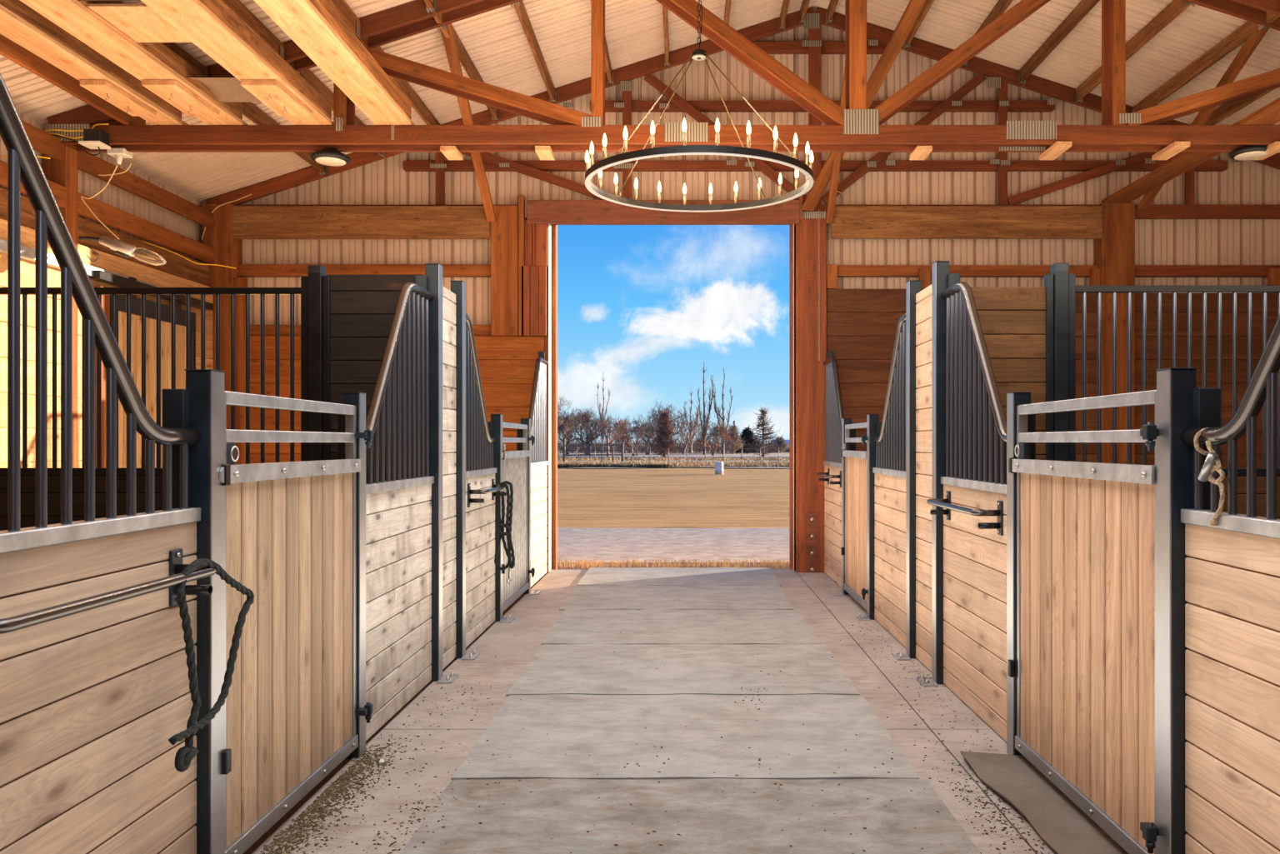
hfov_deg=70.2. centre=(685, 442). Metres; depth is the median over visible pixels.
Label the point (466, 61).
rafter
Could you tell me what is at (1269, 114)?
ceiling beam
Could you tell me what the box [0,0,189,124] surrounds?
ceiling beam
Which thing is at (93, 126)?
cable
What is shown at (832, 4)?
rafter
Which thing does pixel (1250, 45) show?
brace
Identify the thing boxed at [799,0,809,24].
rafter
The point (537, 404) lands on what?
panel
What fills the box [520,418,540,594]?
post
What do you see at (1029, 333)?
wall
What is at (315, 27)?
ceiling beam
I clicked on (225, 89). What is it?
plywood sheet
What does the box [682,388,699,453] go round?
bare tree
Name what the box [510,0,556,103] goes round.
rafter
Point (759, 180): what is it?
candle holder
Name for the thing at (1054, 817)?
rubber mat
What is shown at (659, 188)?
candle holder
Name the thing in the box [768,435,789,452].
bare tree
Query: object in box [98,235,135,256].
socket
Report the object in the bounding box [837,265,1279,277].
beam
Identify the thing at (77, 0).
storage tote
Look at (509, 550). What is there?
lead rope
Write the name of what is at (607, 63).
rafter
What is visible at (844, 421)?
post
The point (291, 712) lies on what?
gate
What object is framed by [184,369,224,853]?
post
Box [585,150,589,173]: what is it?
bulb
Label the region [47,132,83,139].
cable
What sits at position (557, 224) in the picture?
trim
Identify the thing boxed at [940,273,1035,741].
panel
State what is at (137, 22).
plywood sheet
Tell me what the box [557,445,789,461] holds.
wire fence
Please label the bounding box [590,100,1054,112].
beam
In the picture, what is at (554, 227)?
trim
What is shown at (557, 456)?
road
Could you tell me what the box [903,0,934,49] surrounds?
rafter
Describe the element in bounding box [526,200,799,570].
door frame
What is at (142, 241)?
cable
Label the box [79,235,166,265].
lamp
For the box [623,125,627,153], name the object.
bulb
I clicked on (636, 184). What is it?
bulb
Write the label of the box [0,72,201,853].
panel
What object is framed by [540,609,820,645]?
rubber mat
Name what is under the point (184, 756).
lead rope
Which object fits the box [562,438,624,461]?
rail fence
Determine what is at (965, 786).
crumbs
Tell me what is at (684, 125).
bulb
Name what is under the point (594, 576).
rubber mat
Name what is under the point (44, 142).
beam
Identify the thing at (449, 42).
brace
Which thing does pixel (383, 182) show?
wall
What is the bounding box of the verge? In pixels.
[557,562,789,569]
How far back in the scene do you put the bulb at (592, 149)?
5.75 m
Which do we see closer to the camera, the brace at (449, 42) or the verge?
the brace at (449, 42)
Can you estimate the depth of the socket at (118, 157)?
7.24 m
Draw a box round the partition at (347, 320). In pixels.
[0,265,420,530]
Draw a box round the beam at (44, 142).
[0,120,214,264]
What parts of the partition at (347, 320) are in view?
grill rail, grill rail, partition post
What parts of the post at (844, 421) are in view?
plate, plate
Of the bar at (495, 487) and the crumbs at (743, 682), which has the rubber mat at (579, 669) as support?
the crumbs at (743, 682)
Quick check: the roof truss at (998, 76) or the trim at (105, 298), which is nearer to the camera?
the trim at (105, 298)
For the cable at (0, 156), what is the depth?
6.50 m
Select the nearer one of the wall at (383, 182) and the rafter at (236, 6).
the rafter at (236, 6)
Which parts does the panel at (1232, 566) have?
sill rail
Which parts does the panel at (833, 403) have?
sill rail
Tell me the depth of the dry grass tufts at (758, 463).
52.65 m
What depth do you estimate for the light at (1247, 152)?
7.18 m
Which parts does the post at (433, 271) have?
plate, plate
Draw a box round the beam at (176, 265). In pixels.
[0,187,208,286]
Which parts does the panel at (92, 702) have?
sill rail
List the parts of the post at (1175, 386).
plate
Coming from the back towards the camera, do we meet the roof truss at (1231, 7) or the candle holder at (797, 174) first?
the roof truss at (1231, 7)
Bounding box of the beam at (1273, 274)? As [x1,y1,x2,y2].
[1267,268,1279,284]
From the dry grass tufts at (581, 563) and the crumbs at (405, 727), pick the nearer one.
the crumbs at (405, 727)
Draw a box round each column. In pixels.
[442,285,455,669]
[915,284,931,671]
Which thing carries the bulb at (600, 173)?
on the chandelier at (591, 169)
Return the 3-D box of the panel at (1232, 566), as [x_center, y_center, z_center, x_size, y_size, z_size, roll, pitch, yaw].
[1.465,0.203,2.041,0.100,2.277,1.129,0,0,0]
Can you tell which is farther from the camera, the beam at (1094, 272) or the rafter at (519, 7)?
the beam at (1094, 272)
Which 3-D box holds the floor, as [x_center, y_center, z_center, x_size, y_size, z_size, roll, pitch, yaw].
[1.335,1.405,3.810,12.770,0.120,11.620,0,0,0]
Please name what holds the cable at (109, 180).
hanging from the roof truss at (858, 125)
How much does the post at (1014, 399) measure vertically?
1.559 m
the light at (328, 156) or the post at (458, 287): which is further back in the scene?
the light at (328, 156)
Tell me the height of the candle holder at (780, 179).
0.195 m
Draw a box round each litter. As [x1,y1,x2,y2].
[260,744,414,853]
[265,745,429,853]
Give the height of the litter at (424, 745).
0.007 m
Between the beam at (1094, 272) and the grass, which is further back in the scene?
the grass
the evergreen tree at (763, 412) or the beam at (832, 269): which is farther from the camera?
the evergreen tree at (763, 412)
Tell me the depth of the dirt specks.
4.14 m
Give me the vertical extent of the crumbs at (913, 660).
0.006 m
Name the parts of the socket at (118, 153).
mounting plate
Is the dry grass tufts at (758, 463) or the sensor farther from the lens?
the dry grass tufts at (758, 463)
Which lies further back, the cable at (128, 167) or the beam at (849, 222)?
the beam at (849, 222)
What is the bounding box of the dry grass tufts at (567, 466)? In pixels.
[557,463,668,468]
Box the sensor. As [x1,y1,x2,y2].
[51,129,110,155]
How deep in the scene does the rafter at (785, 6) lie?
9.14 m
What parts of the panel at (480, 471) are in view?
sill rail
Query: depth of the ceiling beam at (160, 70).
5.97 m
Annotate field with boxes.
[557,444,789,455]
[557,467,789,528]
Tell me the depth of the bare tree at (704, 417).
99.98 m
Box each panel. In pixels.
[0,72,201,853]
[337,275,434,740]
[465,313,497,647]
[516,351,548,586]
[823,351,855,587]
[872,313,905,647]
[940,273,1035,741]
[1180,315,1279,853]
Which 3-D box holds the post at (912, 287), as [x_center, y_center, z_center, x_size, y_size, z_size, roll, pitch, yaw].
[1.387,0.168,5.678,0.163,2.354,0.156,0,0,0]
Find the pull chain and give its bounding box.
[818,213,819,360]
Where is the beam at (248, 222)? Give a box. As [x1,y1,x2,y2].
[202,203,518,464]
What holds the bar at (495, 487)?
attached to the panel at (480, 471)
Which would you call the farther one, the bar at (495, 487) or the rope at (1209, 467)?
the bar at (495, 487)
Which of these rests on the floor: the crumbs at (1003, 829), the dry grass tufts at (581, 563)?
the crumbs at (1003, 829)
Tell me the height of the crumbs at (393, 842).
0.018 m
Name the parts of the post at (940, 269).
plate, plate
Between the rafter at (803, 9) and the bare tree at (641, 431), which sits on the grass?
the bare tree at (641, 431)
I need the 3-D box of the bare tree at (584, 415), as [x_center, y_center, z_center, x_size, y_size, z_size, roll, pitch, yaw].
[-10.406,-1.203,97.070,6.669,5.392,6.221,0,0,0]
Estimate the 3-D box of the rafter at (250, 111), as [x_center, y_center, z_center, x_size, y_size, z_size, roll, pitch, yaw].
[-3.730,-2.830,3.800,0.062,0.154,11.200,0,0,0]
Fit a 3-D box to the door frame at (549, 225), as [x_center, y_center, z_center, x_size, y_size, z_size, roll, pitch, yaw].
[-1.424,-0.475,9.510,0.008,3.640,0.180,0,0,0]
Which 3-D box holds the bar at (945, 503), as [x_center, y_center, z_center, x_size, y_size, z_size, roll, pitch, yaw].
[1.365,0.343,4.525,0.130,0.155,0.866,0,0,0]
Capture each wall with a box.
[0,112,202,262]
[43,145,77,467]
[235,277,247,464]
[240,24,1279,324]
[970,262,1279,519]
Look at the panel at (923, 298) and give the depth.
5.44 m
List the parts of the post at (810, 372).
bolted plate, nail plate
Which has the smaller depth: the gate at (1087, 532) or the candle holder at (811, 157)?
the gate at (1087, 532)
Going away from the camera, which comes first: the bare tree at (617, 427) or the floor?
the floor
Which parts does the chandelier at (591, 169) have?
rod, rod, chain, rod, rod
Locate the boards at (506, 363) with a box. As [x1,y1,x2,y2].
[250,335,544,464]
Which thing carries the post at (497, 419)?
on the floor
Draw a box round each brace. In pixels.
[440,23,496,221]
[801,0,927,210]
[825,69,844,223]
[1136,27,1269,209]
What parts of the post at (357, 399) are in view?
plate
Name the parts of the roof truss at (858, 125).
nail plate, nail plate, nail plate, nail plate, nail plate, nail plate, nail plate, nail plate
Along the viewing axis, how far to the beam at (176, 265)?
7.87 m
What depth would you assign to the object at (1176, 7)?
7.99 m
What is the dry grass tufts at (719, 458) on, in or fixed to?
on the grass
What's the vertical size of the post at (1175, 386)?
1.559 m
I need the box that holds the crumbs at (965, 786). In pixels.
[955,778,1024,839]
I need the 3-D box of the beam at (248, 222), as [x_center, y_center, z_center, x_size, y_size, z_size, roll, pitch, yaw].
[-3.353,-0.555,9.438,3.235,3.800,0.224,0,0,0]
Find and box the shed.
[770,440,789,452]
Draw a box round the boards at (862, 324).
[826,289,1277,468]
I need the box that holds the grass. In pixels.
[557,457,789,468]
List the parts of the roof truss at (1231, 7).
nail plate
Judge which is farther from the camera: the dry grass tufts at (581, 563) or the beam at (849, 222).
the dry grass tufts at (581, 563)
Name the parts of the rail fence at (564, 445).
post, rail, rail, rail, post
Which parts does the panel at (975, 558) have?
sill rail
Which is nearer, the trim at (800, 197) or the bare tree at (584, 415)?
the trim at (800, 197)
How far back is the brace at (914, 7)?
8.04 m
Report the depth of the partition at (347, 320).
5.15 m
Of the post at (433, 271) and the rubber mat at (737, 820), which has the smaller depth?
the rubber mat at (737, 820)
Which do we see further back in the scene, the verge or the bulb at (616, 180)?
the verge
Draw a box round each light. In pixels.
[310,147,350,166]
[1229,145,1267,160]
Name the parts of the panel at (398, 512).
sill rail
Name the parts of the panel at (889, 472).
sill rail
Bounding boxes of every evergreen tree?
[735,425,761,454]
[743,405,782,457]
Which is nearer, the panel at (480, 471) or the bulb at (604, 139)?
the bulb at (604, 139)
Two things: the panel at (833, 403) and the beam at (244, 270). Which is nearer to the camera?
the panel at (833, 403)
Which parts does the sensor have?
cord, plate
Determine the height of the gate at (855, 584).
1.452 m
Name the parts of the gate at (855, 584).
latch plate, bolted rail, rail, rail, rail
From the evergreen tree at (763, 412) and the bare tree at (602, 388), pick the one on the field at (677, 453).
the bare tree at (602, 388)
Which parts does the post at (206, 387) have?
plate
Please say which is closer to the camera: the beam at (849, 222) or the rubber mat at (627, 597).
the rubber mat at (627, 597)
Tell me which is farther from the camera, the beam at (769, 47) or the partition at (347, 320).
the beam at (769, 47)
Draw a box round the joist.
[0,34,145,124]
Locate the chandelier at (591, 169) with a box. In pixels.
[585,0,813,212]
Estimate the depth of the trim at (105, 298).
7.42 m
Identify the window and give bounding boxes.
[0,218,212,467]
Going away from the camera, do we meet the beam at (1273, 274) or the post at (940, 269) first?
the post at (940, 269)
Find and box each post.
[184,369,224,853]
[340,392,366,758]
[425,263,458,683]
[450,280,479,659]
[490,414,514,622]
[518,195,548,571]
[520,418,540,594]
[794,211,826,572]
[831,418,851,595]
[855,414,879,620]
[891,280,921,660]
[915,260,949,686]
[1006,391,1031,755]
[1155,367,1197,853]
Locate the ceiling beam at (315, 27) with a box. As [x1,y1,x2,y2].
[253,0,414,124]
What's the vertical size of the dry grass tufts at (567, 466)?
0.242 m
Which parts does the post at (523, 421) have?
plate, plate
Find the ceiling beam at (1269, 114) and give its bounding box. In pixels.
[1101,96,1279,203]
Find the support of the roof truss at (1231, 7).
on the post at (64, 172)
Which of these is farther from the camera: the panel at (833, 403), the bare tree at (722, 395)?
the bare tree at (722, 395)
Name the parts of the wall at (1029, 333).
partition post, grill rail, grill rail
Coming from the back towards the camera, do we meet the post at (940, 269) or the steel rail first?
the steel rail
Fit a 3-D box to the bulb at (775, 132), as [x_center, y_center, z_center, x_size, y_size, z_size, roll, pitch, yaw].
[0.539,-1.805,5.459,0.029,0.195,0.030,0,0,0]
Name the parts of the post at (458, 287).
plate, plate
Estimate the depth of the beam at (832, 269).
9.40 m
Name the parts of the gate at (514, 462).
rail, rail, rail, bolted rail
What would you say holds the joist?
on the roof truss at (858, 125)
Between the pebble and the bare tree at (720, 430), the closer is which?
the pebble
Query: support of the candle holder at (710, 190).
on the chandelier at (591, 169)
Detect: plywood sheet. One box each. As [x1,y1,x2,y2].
[86,3,191,42]
[188,77,260,101]
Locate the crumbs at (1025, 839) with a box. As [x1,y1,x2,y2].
[990,816,1071,853]
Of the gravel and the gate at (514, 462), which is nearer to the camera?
the gate at (514, 462)
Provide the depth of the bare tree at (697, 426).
110.58 m
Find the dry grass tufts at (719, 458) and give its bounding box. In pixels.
[557,455,789,460]
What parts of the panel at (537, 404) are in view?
sill rail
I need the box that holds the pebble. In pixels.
[376,756,387,764]
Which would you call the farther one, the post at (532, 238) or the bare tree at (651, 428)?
the bare tree at (651, 428)
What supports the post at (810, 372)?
in the wall at (383, 182)
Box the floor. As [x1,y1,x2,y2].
[242,569,1056,853]
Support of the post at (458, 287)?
on the floor
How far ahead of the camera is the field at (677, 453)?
103.38 m
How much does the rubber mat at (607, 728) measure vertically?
0.015 m
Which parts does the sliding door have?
frame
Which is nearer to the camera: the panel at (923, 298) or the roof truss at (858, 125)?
the panel at (923, 298)
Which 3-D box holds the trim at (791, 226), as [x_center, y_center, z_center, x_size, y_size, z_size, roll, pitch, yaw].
[1.125,-0.490,9.670,0.026,3.710,0.140,0,0,0]
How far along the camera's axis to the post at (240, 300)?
9.38 m
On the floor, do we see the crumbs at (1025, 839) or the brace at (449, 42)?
the crumbs at (1025, 839)
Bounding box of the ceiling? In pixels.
[0,0,1279,203]
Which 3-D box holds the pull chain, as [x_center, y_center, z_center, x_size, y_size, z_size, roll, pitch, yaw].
[1.370,-1.615,9.330,0.014,1.553,0.014,0,0,-45]
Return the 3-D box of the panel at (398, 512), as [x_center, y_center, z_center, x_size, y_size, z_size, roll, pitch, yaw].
[-1.465,0.203,4.530,0.100,2.277,1.169,0,0,0]
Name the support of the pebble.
on the floor
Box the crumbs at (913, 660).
[903,660,936,690]
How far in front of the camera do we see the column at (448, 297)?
5.47 m
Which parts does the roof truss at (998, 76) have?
nail plate, nail plate, nail plate, nail plate, nail plate, nail plate, nail plate, nail plate, nail plate, nail plate, nail plate, nail plate, nail plate, nail plate, nail plate, nail plate, nail plate, nail plate, nail plate, nail plate, nail plate, nail plate, nail plate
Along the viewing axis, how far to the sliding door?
8.05 m
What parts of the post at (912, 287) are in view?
plate, plate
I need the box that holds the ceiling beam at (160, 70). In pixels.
[20,0,248,124]
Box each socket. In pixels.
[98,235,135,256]
[106,147,132,164]
[115,155,123,164]
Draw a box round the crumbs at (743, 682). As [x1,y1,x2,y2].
[740,682,768,709]
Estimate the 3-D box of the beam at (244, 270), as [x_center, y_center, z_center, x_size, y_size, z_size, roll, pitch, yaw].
[-3.330,-1.481,9.495,2.660,0.748,0.090,0,0,0]
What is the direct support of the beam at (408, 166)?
attached to the wall at (383, 182)
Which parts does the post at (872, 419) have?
plate, plate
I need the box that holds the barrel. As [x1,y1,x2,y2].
[715,461,723,474]
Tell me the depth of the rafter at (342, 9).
7.93 m
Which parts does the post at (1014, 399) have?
plate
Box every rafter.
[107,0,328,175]
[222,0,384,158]
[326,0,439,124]
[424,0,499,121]
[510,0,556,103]
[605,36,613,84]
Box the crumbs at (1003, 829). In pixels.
[270,617,1052,853]
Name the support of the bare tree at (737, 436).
on the field at (677, 453)
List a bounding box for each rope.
[168,558,254,772]
[494,480,514,584]
[1193,427,1224,525]
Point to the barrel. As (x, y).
(718, 465)
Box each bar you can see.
[0,548,216,634]
[467,479,509,507]
[816,468,841,487]
[926,490,1003,535]
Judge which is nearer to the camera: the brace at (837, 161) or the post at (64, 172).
the post at (64, 172)
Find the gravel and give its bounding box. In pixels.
[557,527,789,562]
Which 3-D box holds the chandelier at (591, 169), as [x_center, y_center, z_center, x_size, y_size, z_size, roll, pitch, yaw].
[0.088,-2.909,6.050,1.511,2.444,1.511,0,0,28]
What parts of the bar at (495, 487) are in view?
mounting plate, mounting plate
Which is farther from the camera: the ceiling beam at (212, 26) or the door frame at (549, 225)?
the door frame at (549, 225)
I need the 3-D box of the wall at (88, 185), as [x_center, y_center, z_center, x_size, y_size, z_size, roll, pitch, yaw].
[-5.072,-0.534,3.800,0.045,3.958,11.600,0,0,0]
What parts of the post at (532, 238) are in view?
nail plate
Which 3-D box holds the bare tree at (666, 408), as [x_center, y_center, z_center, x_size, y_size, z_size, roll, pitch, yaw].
[-2.261,-1.816,104.566,5.439,6.652,5.872,0,0,0]
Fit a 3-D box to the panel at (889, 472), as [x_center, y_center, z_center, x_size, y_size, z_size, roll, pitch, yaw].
[1.465,0.203,6.308,0.100,2.277,1.164,0,0,0]
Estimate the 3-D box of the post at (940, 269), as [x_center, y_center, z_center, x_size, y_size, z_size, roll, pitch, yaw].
[1.387,0.168,5.078,0.163,2.354,0.156,0,0,0]
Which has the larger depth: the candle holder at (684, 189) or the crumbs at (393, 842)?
the candle holder at (684, 189)
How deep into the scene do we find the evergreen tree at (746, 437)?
111.48 m
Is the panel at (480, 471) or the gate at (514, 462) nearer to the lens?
the panel at (480, 471)
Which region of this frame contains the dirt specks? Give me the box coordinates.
[397,573,1001,801]
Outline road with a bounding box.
[557,455,789,457]
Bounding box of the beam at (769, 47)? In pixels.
[752,40,886,54]
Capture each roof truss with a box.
[46,0,1279,159]
[73,0,1279,152]
[207,6,1279,219]
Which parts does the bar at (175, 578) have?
mounting plate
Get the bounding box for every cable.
[0,155,49,159]
[44,123,108,131]
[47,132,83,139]
[80,165,119,239]
[98,162,132,175]
[142,240,235,269]
[200,194,251,239]
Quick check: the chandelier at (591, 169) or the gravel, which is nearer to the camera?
the chandelier at (591, 169)
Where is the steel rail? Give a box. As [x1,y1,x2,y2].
[0,239,162,287]
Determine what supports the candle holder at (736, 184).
on the chandelier at (591, 169)
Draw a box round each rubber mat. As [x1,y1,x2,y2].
[400,778,979,853]
[450,694,919,780]
[505,644,859,695]
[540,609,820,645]
[559,585,794,610]
[576,567,781,586]
[960,750,1129,853]
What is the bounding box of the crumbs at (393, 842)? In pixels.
[363,783,453,853]
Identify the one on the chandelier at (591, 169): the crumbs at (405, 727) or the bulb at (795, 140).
the bulb at (795, 140)
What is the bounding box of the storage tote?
[77,0,140,0]
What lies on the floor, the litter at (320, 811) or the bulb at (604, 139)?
the litter at (320, 811)
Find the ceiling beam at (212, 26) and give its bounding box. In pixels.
[140,0,333,124]
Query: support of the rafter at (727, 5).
attached to the ceiling
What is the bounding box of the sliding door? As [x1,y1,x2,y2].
[89,270,213,467]
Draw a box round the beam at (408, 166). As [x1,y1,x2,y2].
[403,160,1227,171]
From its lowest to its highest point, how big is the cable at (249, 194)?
0.474 m
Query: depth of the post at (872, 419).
6.89 m
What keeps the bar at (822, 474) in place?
attached to the panel at (833, 403)
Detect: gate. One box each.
[219,390,373,853]
[501,421,534,612]
[840,422,867,609]
[1007,390,1158,853]
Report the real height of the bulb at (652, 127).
0.195 m
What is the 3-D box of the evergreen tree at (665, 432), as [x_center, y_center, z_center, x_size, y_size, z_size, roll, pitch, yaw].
[-1.841,-0.706,78.073,3.166,4.302,3.092,0,0,-38]
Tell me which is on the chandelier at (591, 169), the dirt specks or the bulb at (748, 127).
the bulb at (748, 127)
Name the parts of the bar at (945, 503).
mounting plate, mounting plate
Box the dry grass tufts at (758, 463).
[557,460,789,467]
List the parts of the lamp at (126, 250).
cord, glass bulb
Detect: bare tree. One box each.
[557,395,596,454]
[558,407,616,454]
[592,413,634,456]
[596,378,609,452]
[611,416,651,455]
[629,414,660,454]
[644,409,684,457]
[645,400,689,454]
[669,409,711,454]
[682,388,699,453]
[693,416,736,455]
[696,365,714,454]
[712,368,733,454]
[716,422,747,454]
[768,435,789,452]
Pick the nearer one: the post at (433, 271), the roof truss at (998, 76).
the post at (433, 271)
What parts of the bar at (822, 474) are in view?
mounting plate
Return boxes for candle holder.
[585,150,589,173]
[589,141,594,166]
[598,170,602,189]
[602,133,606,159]
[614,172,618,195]
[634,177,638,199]
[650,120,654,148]
[657,180,661,203]
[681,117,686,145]
[682,183,686,204]
[708,183,712,204]
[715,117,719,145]
[734,181,737,203]
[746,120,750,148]
[757,177,761,199]
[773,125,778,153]
[778,172,782,195]
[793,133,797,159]
[795,169,799,189]
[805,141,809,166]
[809,150,813,171]
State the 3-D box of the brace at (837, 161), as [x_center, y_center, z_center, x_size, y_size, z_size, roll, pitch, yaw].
[1.470,-3.255,8.310,0.070,2.023,2.042,0,0,0]
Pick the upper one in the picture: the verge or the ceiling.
the ceiling
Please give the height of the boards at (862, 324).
2.940 m
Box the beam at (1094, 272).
[1090,268,1099,284]
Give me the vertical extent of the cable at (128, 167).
0.109 m
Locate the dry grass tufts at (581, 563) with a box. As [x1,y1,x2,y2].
[557,557,789,569]
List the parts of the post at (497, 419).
plate, plate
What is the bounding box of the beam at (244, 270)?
[238,264,491,335]
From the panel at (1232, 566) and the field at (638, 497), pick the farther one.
the field at (638, 497)
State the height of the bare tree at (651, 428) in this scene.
4.803 m
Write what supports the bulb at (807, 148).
on the chandelier at (591, 169)
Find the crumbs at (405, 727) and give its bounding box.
[325,726,415,802]
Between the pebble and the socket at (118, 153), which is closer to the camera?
the pebble
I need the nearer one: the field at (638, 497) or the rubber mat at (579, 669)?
the rubber mat at (579, 669)
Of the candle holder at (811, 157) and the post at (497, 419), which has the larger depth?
the post at (497, 419)
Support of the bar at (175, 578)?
attached to the panel at (92, 702)
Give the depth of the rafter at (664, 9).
8.74 m
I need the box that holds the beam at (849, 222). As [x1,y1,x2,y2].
[831,202,1134,464]
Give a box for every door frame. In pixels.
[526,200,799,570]
[548,224,551,572]
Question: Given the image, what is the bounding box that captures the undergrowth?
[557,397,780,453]
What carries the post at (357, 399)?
on the floor
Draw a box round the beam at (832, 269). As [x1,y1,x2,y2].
[826,264,930,289]
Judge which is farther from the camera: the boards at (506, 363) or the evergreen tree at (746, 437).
the evergreen tree at (746, 437)
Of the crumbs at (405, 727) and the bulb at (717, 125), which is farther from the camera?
the bulb at (717, 125)
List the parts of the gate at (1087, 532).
latch plate, rail, bolted rail, rail, rail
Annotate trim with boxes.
[93,285,109,467]
[550,224,557,569]
[557,224,789,224]
[789,224,793,569]
[799,195,802,219]
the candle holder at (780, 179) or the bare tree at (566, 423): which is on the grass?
the bare tree at (566, 423)
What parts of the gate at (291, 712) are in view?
latch plate, rail, rail, bolted rail, rail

